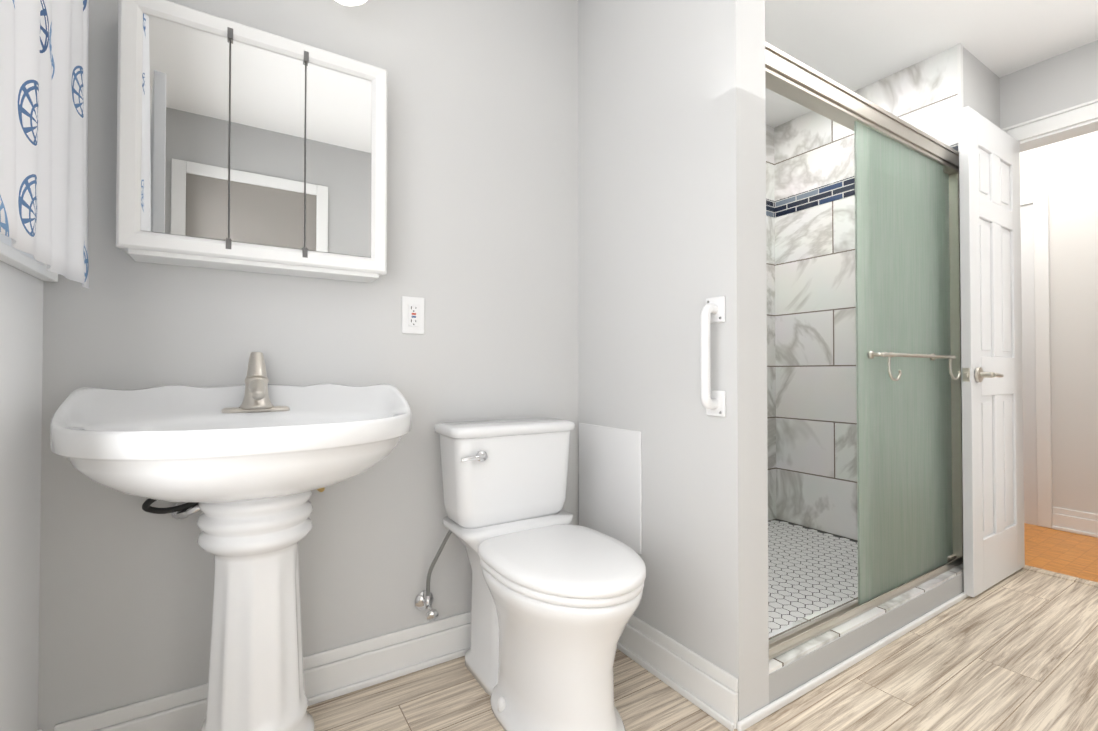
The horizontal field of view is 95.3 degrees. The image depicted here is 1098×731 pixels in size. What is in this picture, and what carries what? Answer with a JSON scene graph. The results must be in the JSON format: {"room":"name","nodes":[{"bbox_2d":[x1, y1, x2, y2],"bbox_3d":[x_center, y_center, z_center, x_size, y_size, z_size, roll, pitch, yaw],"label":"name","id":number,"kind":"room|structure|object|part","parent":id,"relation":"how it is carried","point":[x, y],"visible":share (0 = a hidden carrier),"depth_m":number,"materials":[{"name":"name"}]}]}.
{"room":"bathroom","nodes":[
{"label":"bathroom","id":0,"kind":"room"},
{"bbox_2d":[0,260,43,730],"bbox_3d":[-0.629,-0.256,0.194,0.120,2.390,2.170,0,-1,-32],"label":"wall","id":1,"kind":"structure","parent":0,"point":[21,324],"depth_m":1.03,"materials":[{"name":"grey paint"}]},
{"bbox_2d":[0,233,57,281],"bbox_3d":[-0.977,-0.709,0.891,0.026,1.027,0.620,0,-1,-32],"label":"window sill","id":2,"kind":"structure","parent":1,"relation":"in","point":[28,263],"depth_m":0.98,"materials":[{"name":"white wood"}]},
{"bbox_3d":[-0.985,-0.695,0.885,0.006,0.955,0.490,0,-1,-32],"label":"pane","id":3,"kind":"part","parent":2,"relation":"part of","materials":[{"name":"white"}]},
{"bbox_2d":[38,0,1097,730],"bbox_3d":[0.822,-0.241,1.343,3.800,2.390,2.570,0,-1,-32],"label":"wall","id":4,"kind":"structure","parent":0,"point":[576,212],"depth_m":1.51,"materials":[{"name":"grey paint"}]},
{"bbox_2d":[0,0,88,287],"bbox_3d":[-0.828,-0.719,0.812,0.039,1.083,0.898,0,-1,-32],"label":"curtain","id":5,"kind":"object","parent":4,"relation":"hanging from","point":[43,131],"visible":1,"depth_m":0.86,"materials":[{"name":"white fabric"}]},
{"bbox_2d":[116,0,386,282],"bbox_3d":[-0.751,-0.558,1.335,0.600,0.607,0.114,0,-1,-32],"label":"medicine cabinet mirror","id":6,"kind":"object","parent":4,"relation":"attached to","point":[242,147],"visible":1,"depth_m":1.27,"materials":[{"name":"white mirror"}]},
{"bbox_2d":[54,611,470,730],"bbox_3d":[-0.513,0.891,1.517,1.443,0.130,0.028,0,-1,-32],"label":"baseboard","id":7,"kind":"structure","parent":4,"relation":"attached to","point":[339,671],"depth_m":1.46,"materials":[{"name":"white wood"}]},
{"bbox_2d":[334,0,366,5],"bbox_3d":[-0.573,-1.148,1.395,0.160,0.284,0.214,0,-1,-32],"label":"sconce","id":8,"kind":"object","parent":4,"relation":"attached to","point":[351,2],"visible":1,"depth_m":1.39,"materials":[{"name":"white glass"}]},
{"bbox_2d":[402,296,423,333],"bbox_3d":[-0.431,-0.160,1.592,0.072,0.118,0.009,0,-1,-32],"label":"electrical outlet","id":9,"kind":"object","parent":4,"relation":"attached to","point":[412,315],"visible":1,"depth_m":1.59,"materials":[{"name":"white plastic"}]},
{"bbox_2d":[579,423,641,553],"bbox_3d":[0.208,0.417,1.776,0.007,0.398,0.344,0,-1,-32],"label":"access panel","id":10,"kind":"object","parent":4,"relation":"attached to","point":[610,481],"visible":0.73,"depth_m":1.75,"materials":[{"name":"white plastic"}]},
{"bbox_2d":[617,615,737,730],"bbox_3d":[0.295,0.893,1.614,0.028,0.130,0.723,0,-1,-32],"label":"baseboard","id":11,"kind":"structure","parent":4,"relation":"attached to","point":[706,686],"depth_m":1.46,"materials":[{"name":"white wood"}]},
{"bbox_2d":[700,296,725,416],"bbox_3d":[0.439,-0.025,1.368,0.060,0.330,0.064,0,-1,-32],"label":"grab bar","id":12,"kind":"object","parent":4,"relation":"attached to","point":[713,401],"visible":1,"depth_m":1.35,"materials":[{"name":"white plastic"}]},
{"bbox_2d":[766,125,775,520],"bbox_3d":[0.680,-0.224,2.659,1.464,2.390,0.190,0,-1,-32],"label":"shower wall tile","id":13,"kind":"structure","parent":4,"relation":"attached to","point":[771,359],"depth_m":2.94,"materials":[{"name":"stone"}]},
{"bbox_2d":[766,199,774,217],"bbox_3d":[0.730,-0.931,2.586,1.442,0.097,0.004,0,-1,-32],"label":"wall band","id":14,"kind":"object","parent":13,"relation":"attached to","point":[770,208],"visible":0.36,"depth_m":2.94,"materials":[{"name":"tile"}]},
{"bbox_2d":[737,592,967,730],"bbox_3d":[1.361,0.950,1.868,2.072,0.022,0.048,0,-1,-32],"label":"baseboard","id":15,"kind":"structure","parent":4,"relation":"attached to","point":[776,705],"depth_m":1.55,"materials":[{"name":"white"}]},
{"bbox_2d":[765,41,962,659],"bbox_3d":[1.192,-0.041,1.831,1.450,1.788,0.073,0,-1,-32],"label":"shower door frame","id":16,"kind":"object","parent":4,"relation":"attached to","point":[796,81],"visible":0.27,"depth_m":1.82,"materials":[{"name":"silver metal"}]},
{"bbox_2d":[854,121,952,603],"bbox_3d":[1.425,-0.014,1.980,0.850,1.686,0.034,0,-1,-32],"label":"shower door","id":17,"kind":"object","parent":16,"relation":"in","point":[904,440],"visible":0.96,"depth_m":1.91,"materials":[{"name":"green glass"}]},
{"bbox_2d":[868,351,960,380],"bbox_3d":[1.402,0.004,1.943,0.639,0.108,0.109,0,-1,-32],"label":"towel bar","id":18,"kind":"object","parent":17,"relation":"attached to","point":[872,355],"visible":1,"depth_m":1.83,"materials":[{"name":"silver metal"}]},
{"bbox_2d":[774,45,957,556],"bbox_3d":[1.583,-0.225,2.585,0.012,2.390,0.896,0,-1,-32],"label":"shower wall tile","id":19,"kind":"structure","parent":4,"relation":"attached to","point":[816,400],"depth_m":2.72,"materials":[{"name":"tile"}]},
{"bbox_2d":[775,143,957,216],"bbox_3d":[1.578,-0.931,2.591,0.004,0.097,0.891,0,-1,-32],"label":"wall band","id":20,"kind":"object","parent":19,"relation":"attached to","point":[837,190],"visible":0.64,"depth_m":2.75,"materials":[{"name":"tile"}]},
{"bbox_2d":[769,563,962,673],"bbox_3d":[1.188,0.858,1.824,1.452,0.010,0.120,0,-1,-32],"label":"sill","id":21,"kind":"structure","parent":4,"relation":"attached to","point":[792,655],"depth_m":1.67,"materials":[{"name":"stone"}]},
{"bbox_2d":[769,572,963,703],"bbox_3d":[1.196,0.912,1.823,1.464,0.097,0.120,0,-1,-32],"label":"shower curb","id":22,"kind":"structure","parent":4,"relation":"attached to","point":[791,676],"depth_m":1.63,"materials":[{"name":"grey paint"}]},
{"bbox_2d":[957,43,963,151],"bbox_3d":[1.826,-0.283,2.207,0.026,2.283,0.012,0,-1,-32],"label":"trim","id":23,"kind":"structure","parent":4,"relation":"attached to","point":[960,71],"depth_m":2.21,"materials":[{"name":"white"}]},
{"bbox_2d":[958,106,1024,596],"bbox_3d":[1.991,-0.061,2.240,0.615,2.030,0.035,0,-1,-32],"label":"door leaf","id":24,"kind":"structure","parent":4,"relation":"in","point":[991,341],"depth_m":2.19,"materials":[{"name":"white wood"}]},
{"bbox_2d":[957,367,1003,381],"bbox_3d":[1.809,0.039,2.106,0.185,0.064,0.126,0,-1,-32],"label":"door handle","id":25,"kind":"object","parent":24,"relation":"attached to","point":[980,374],"depth_m":2.07,"materials":[{"name":"silver metal"}]},
{"bbox_2d":[1002,99,1097,151],"bbox_3d":[2.466,-0.098,2.167,0.146,2.126,0.739,0,-1,-32],"label":"door frame","id":26,"kind":"structure","parent":4,"relation":"attached to","point":[1064,118],"depth_m":2.30,"materials":[{"name":"white wood"}]},
{"bbox_2d":[307,523,1097,730],"bbox_3d":[1.121,1.010,1.762,4.770,0.100,3.750,0,-1,-32],"label":"floor","id":27,"kind":"structure","parent":0,"point":[1017,650],"depth_m":1.49,"materials":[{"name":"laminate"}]},
{"bbox_2d":[50,352,410,730],"bbox_3d":[-0.657,0.457,1.131,0.700,0.989,0.532,0,-1,-32],"label":"pedestal sink","id":28,"kind":"object","parent":27,"relation":"on","point":[251,463],"visible":1,"depth_m":1.09,"materials":[{"name":"white ceramic"}]},
{"bbox_2d":[50,383,410,502],"bbox_3d":[-0.657,0.168,1.134,0.700,0.243,0.531,0,-1,-32],"label":"basin","id":29,"kind":"object","parent":28,"relation":"in","point":[247,442],"depth_m":1.01,"materials":[{"name":"white ceramic"}]},
{"bbox_2d":[221,352,289,412],"bbox_3d":[-0.736,0.042,1.262,0.152,0.155,0.161,0,-1,-32],"label":"faucet","id":30,"kind":"object","parent":28,"relation":"on","point":[256,396],"depth_m":1.28,"materials":[{"name":"silver metal"}]},
{"bbox_2d":[415,417,645,730],"bbox_3d":[-0.034,0.568,1.421,0.485,0.774,0.704,0,-1,-32],"label":"toilet","id":31,"kind":"object","parent":27,"relation":"on","point":[556,596],"visible":1,"depth_m":1.34,"materials":[{"name":"white ceramic"}]},
{"bbox_3d":[-0.218,0.268,1.456,0.086,0.032,0.027,0,-1,-32],"label":"lever","id":32,"kind":"part","parent":31,"relation":"part of","materials":[{"name":"silver metal"}]},
{"bbox_3d":[-0.138,0.352,1.632,0.412,0.272,0.192,0,-1,-32],"label":"tank","id":33,"kind":"part","parent":31,"relation":"part of","materials":[{"name":"white ceramic"}]},
{"bbox_3d":[-0.138,0.200,1.634,0.440,0.033,0.216,0,-1,-32],"label":"tank lid","id":34,"kind":"part","parent":31,"relation":"part of","materials":[{"name":"white ceramic"}]},
{"bbox_3d":[0.048,0.537,1.334,0.376,0.022,0.458,0,-1,-32],"label":"seat","id":35,"kind":"part","parent":31,"relation":"part of","materials":[{"name":"white plastic"}]},
{"bbox_3d":[0.047,0.510,1.335,0.382,0.030,0.470,0,-1,-32],"label":"lid","id":36,"kind":"part","parent":31,"relation":"part of","materials":[{"name":"white plastic"}]},
{"bbox_3d":[0.045,0.751,1.336,0.372,0.406,0.462,0,-1,-32],"label":"bowl","id":37,"kind":"part","parent":31,"relation":"part of","materials":[{"name":"white ceramic"}]},
{"bbox_2d":[768,519,857,632],"bbox_3d":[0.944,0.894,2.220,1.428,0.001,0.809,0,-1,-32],"label":"shower floor","id":38,"kind":"structure","parent":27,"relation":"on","point":[778,619],"depth_m":2.17,"materials":[{"name":"white tile"}]},
{"bbox_2d":[1021,566,1097,587],"bbox_3d":[2.420,0.962,2.149,0.040,0.006,0.624,0,-1,-32],"label":"trim","id":39,"kind":"structure","parent":27,"relation":"on","point":[1062,576],"depth_m":2.28,"materials":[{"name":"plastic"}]},
{"bbox_2d":[765,0,1097,127],"bbox_3d":[1.121,-1.480,1.795,4.770,0.100,3.750,0,-1,-32],"label":"ceiling","id":40,"kind":"structure","parent":0,"point":[853,45],"depth_m":2.15,"materials":[{"name":"white paint"}]},
{"bbox_2d":[1020,131,1097,513],"bbox_3d":[3.089,-0.219,3.016,0.120,2.390,3.750,0,-1,-32],"label":"wall","id":41,"kind":"structure","parent":0,"point":[1064,173],"depth_m":2.92,"materials":[{"name":"white paint"}]},
{"bbox_2d":[1020,190,1051,527],"bbox_3d":[2.763,-0.036,3.405,0.016,2.035,0.940,0,-1,-32],"label":"door frame","id":42,"kind":"structure","parent":41,"relation":"attached to","point":[1039,200],"depth_m":3.06,"materials":[{"name":"white wood"}]},
{"bbox_2d":[1052,507,1097,537],"bbox_3d":[3.485,0.901,2.233,0.028,0.130,1.789,0,-1,-32],"label":"baseboard","id":43,"kind":"structure","parent":41,"relation":"attached to","point":[1076,522],"depth_m":2.91,"materials":[{"name":"white wood"}]}
]}

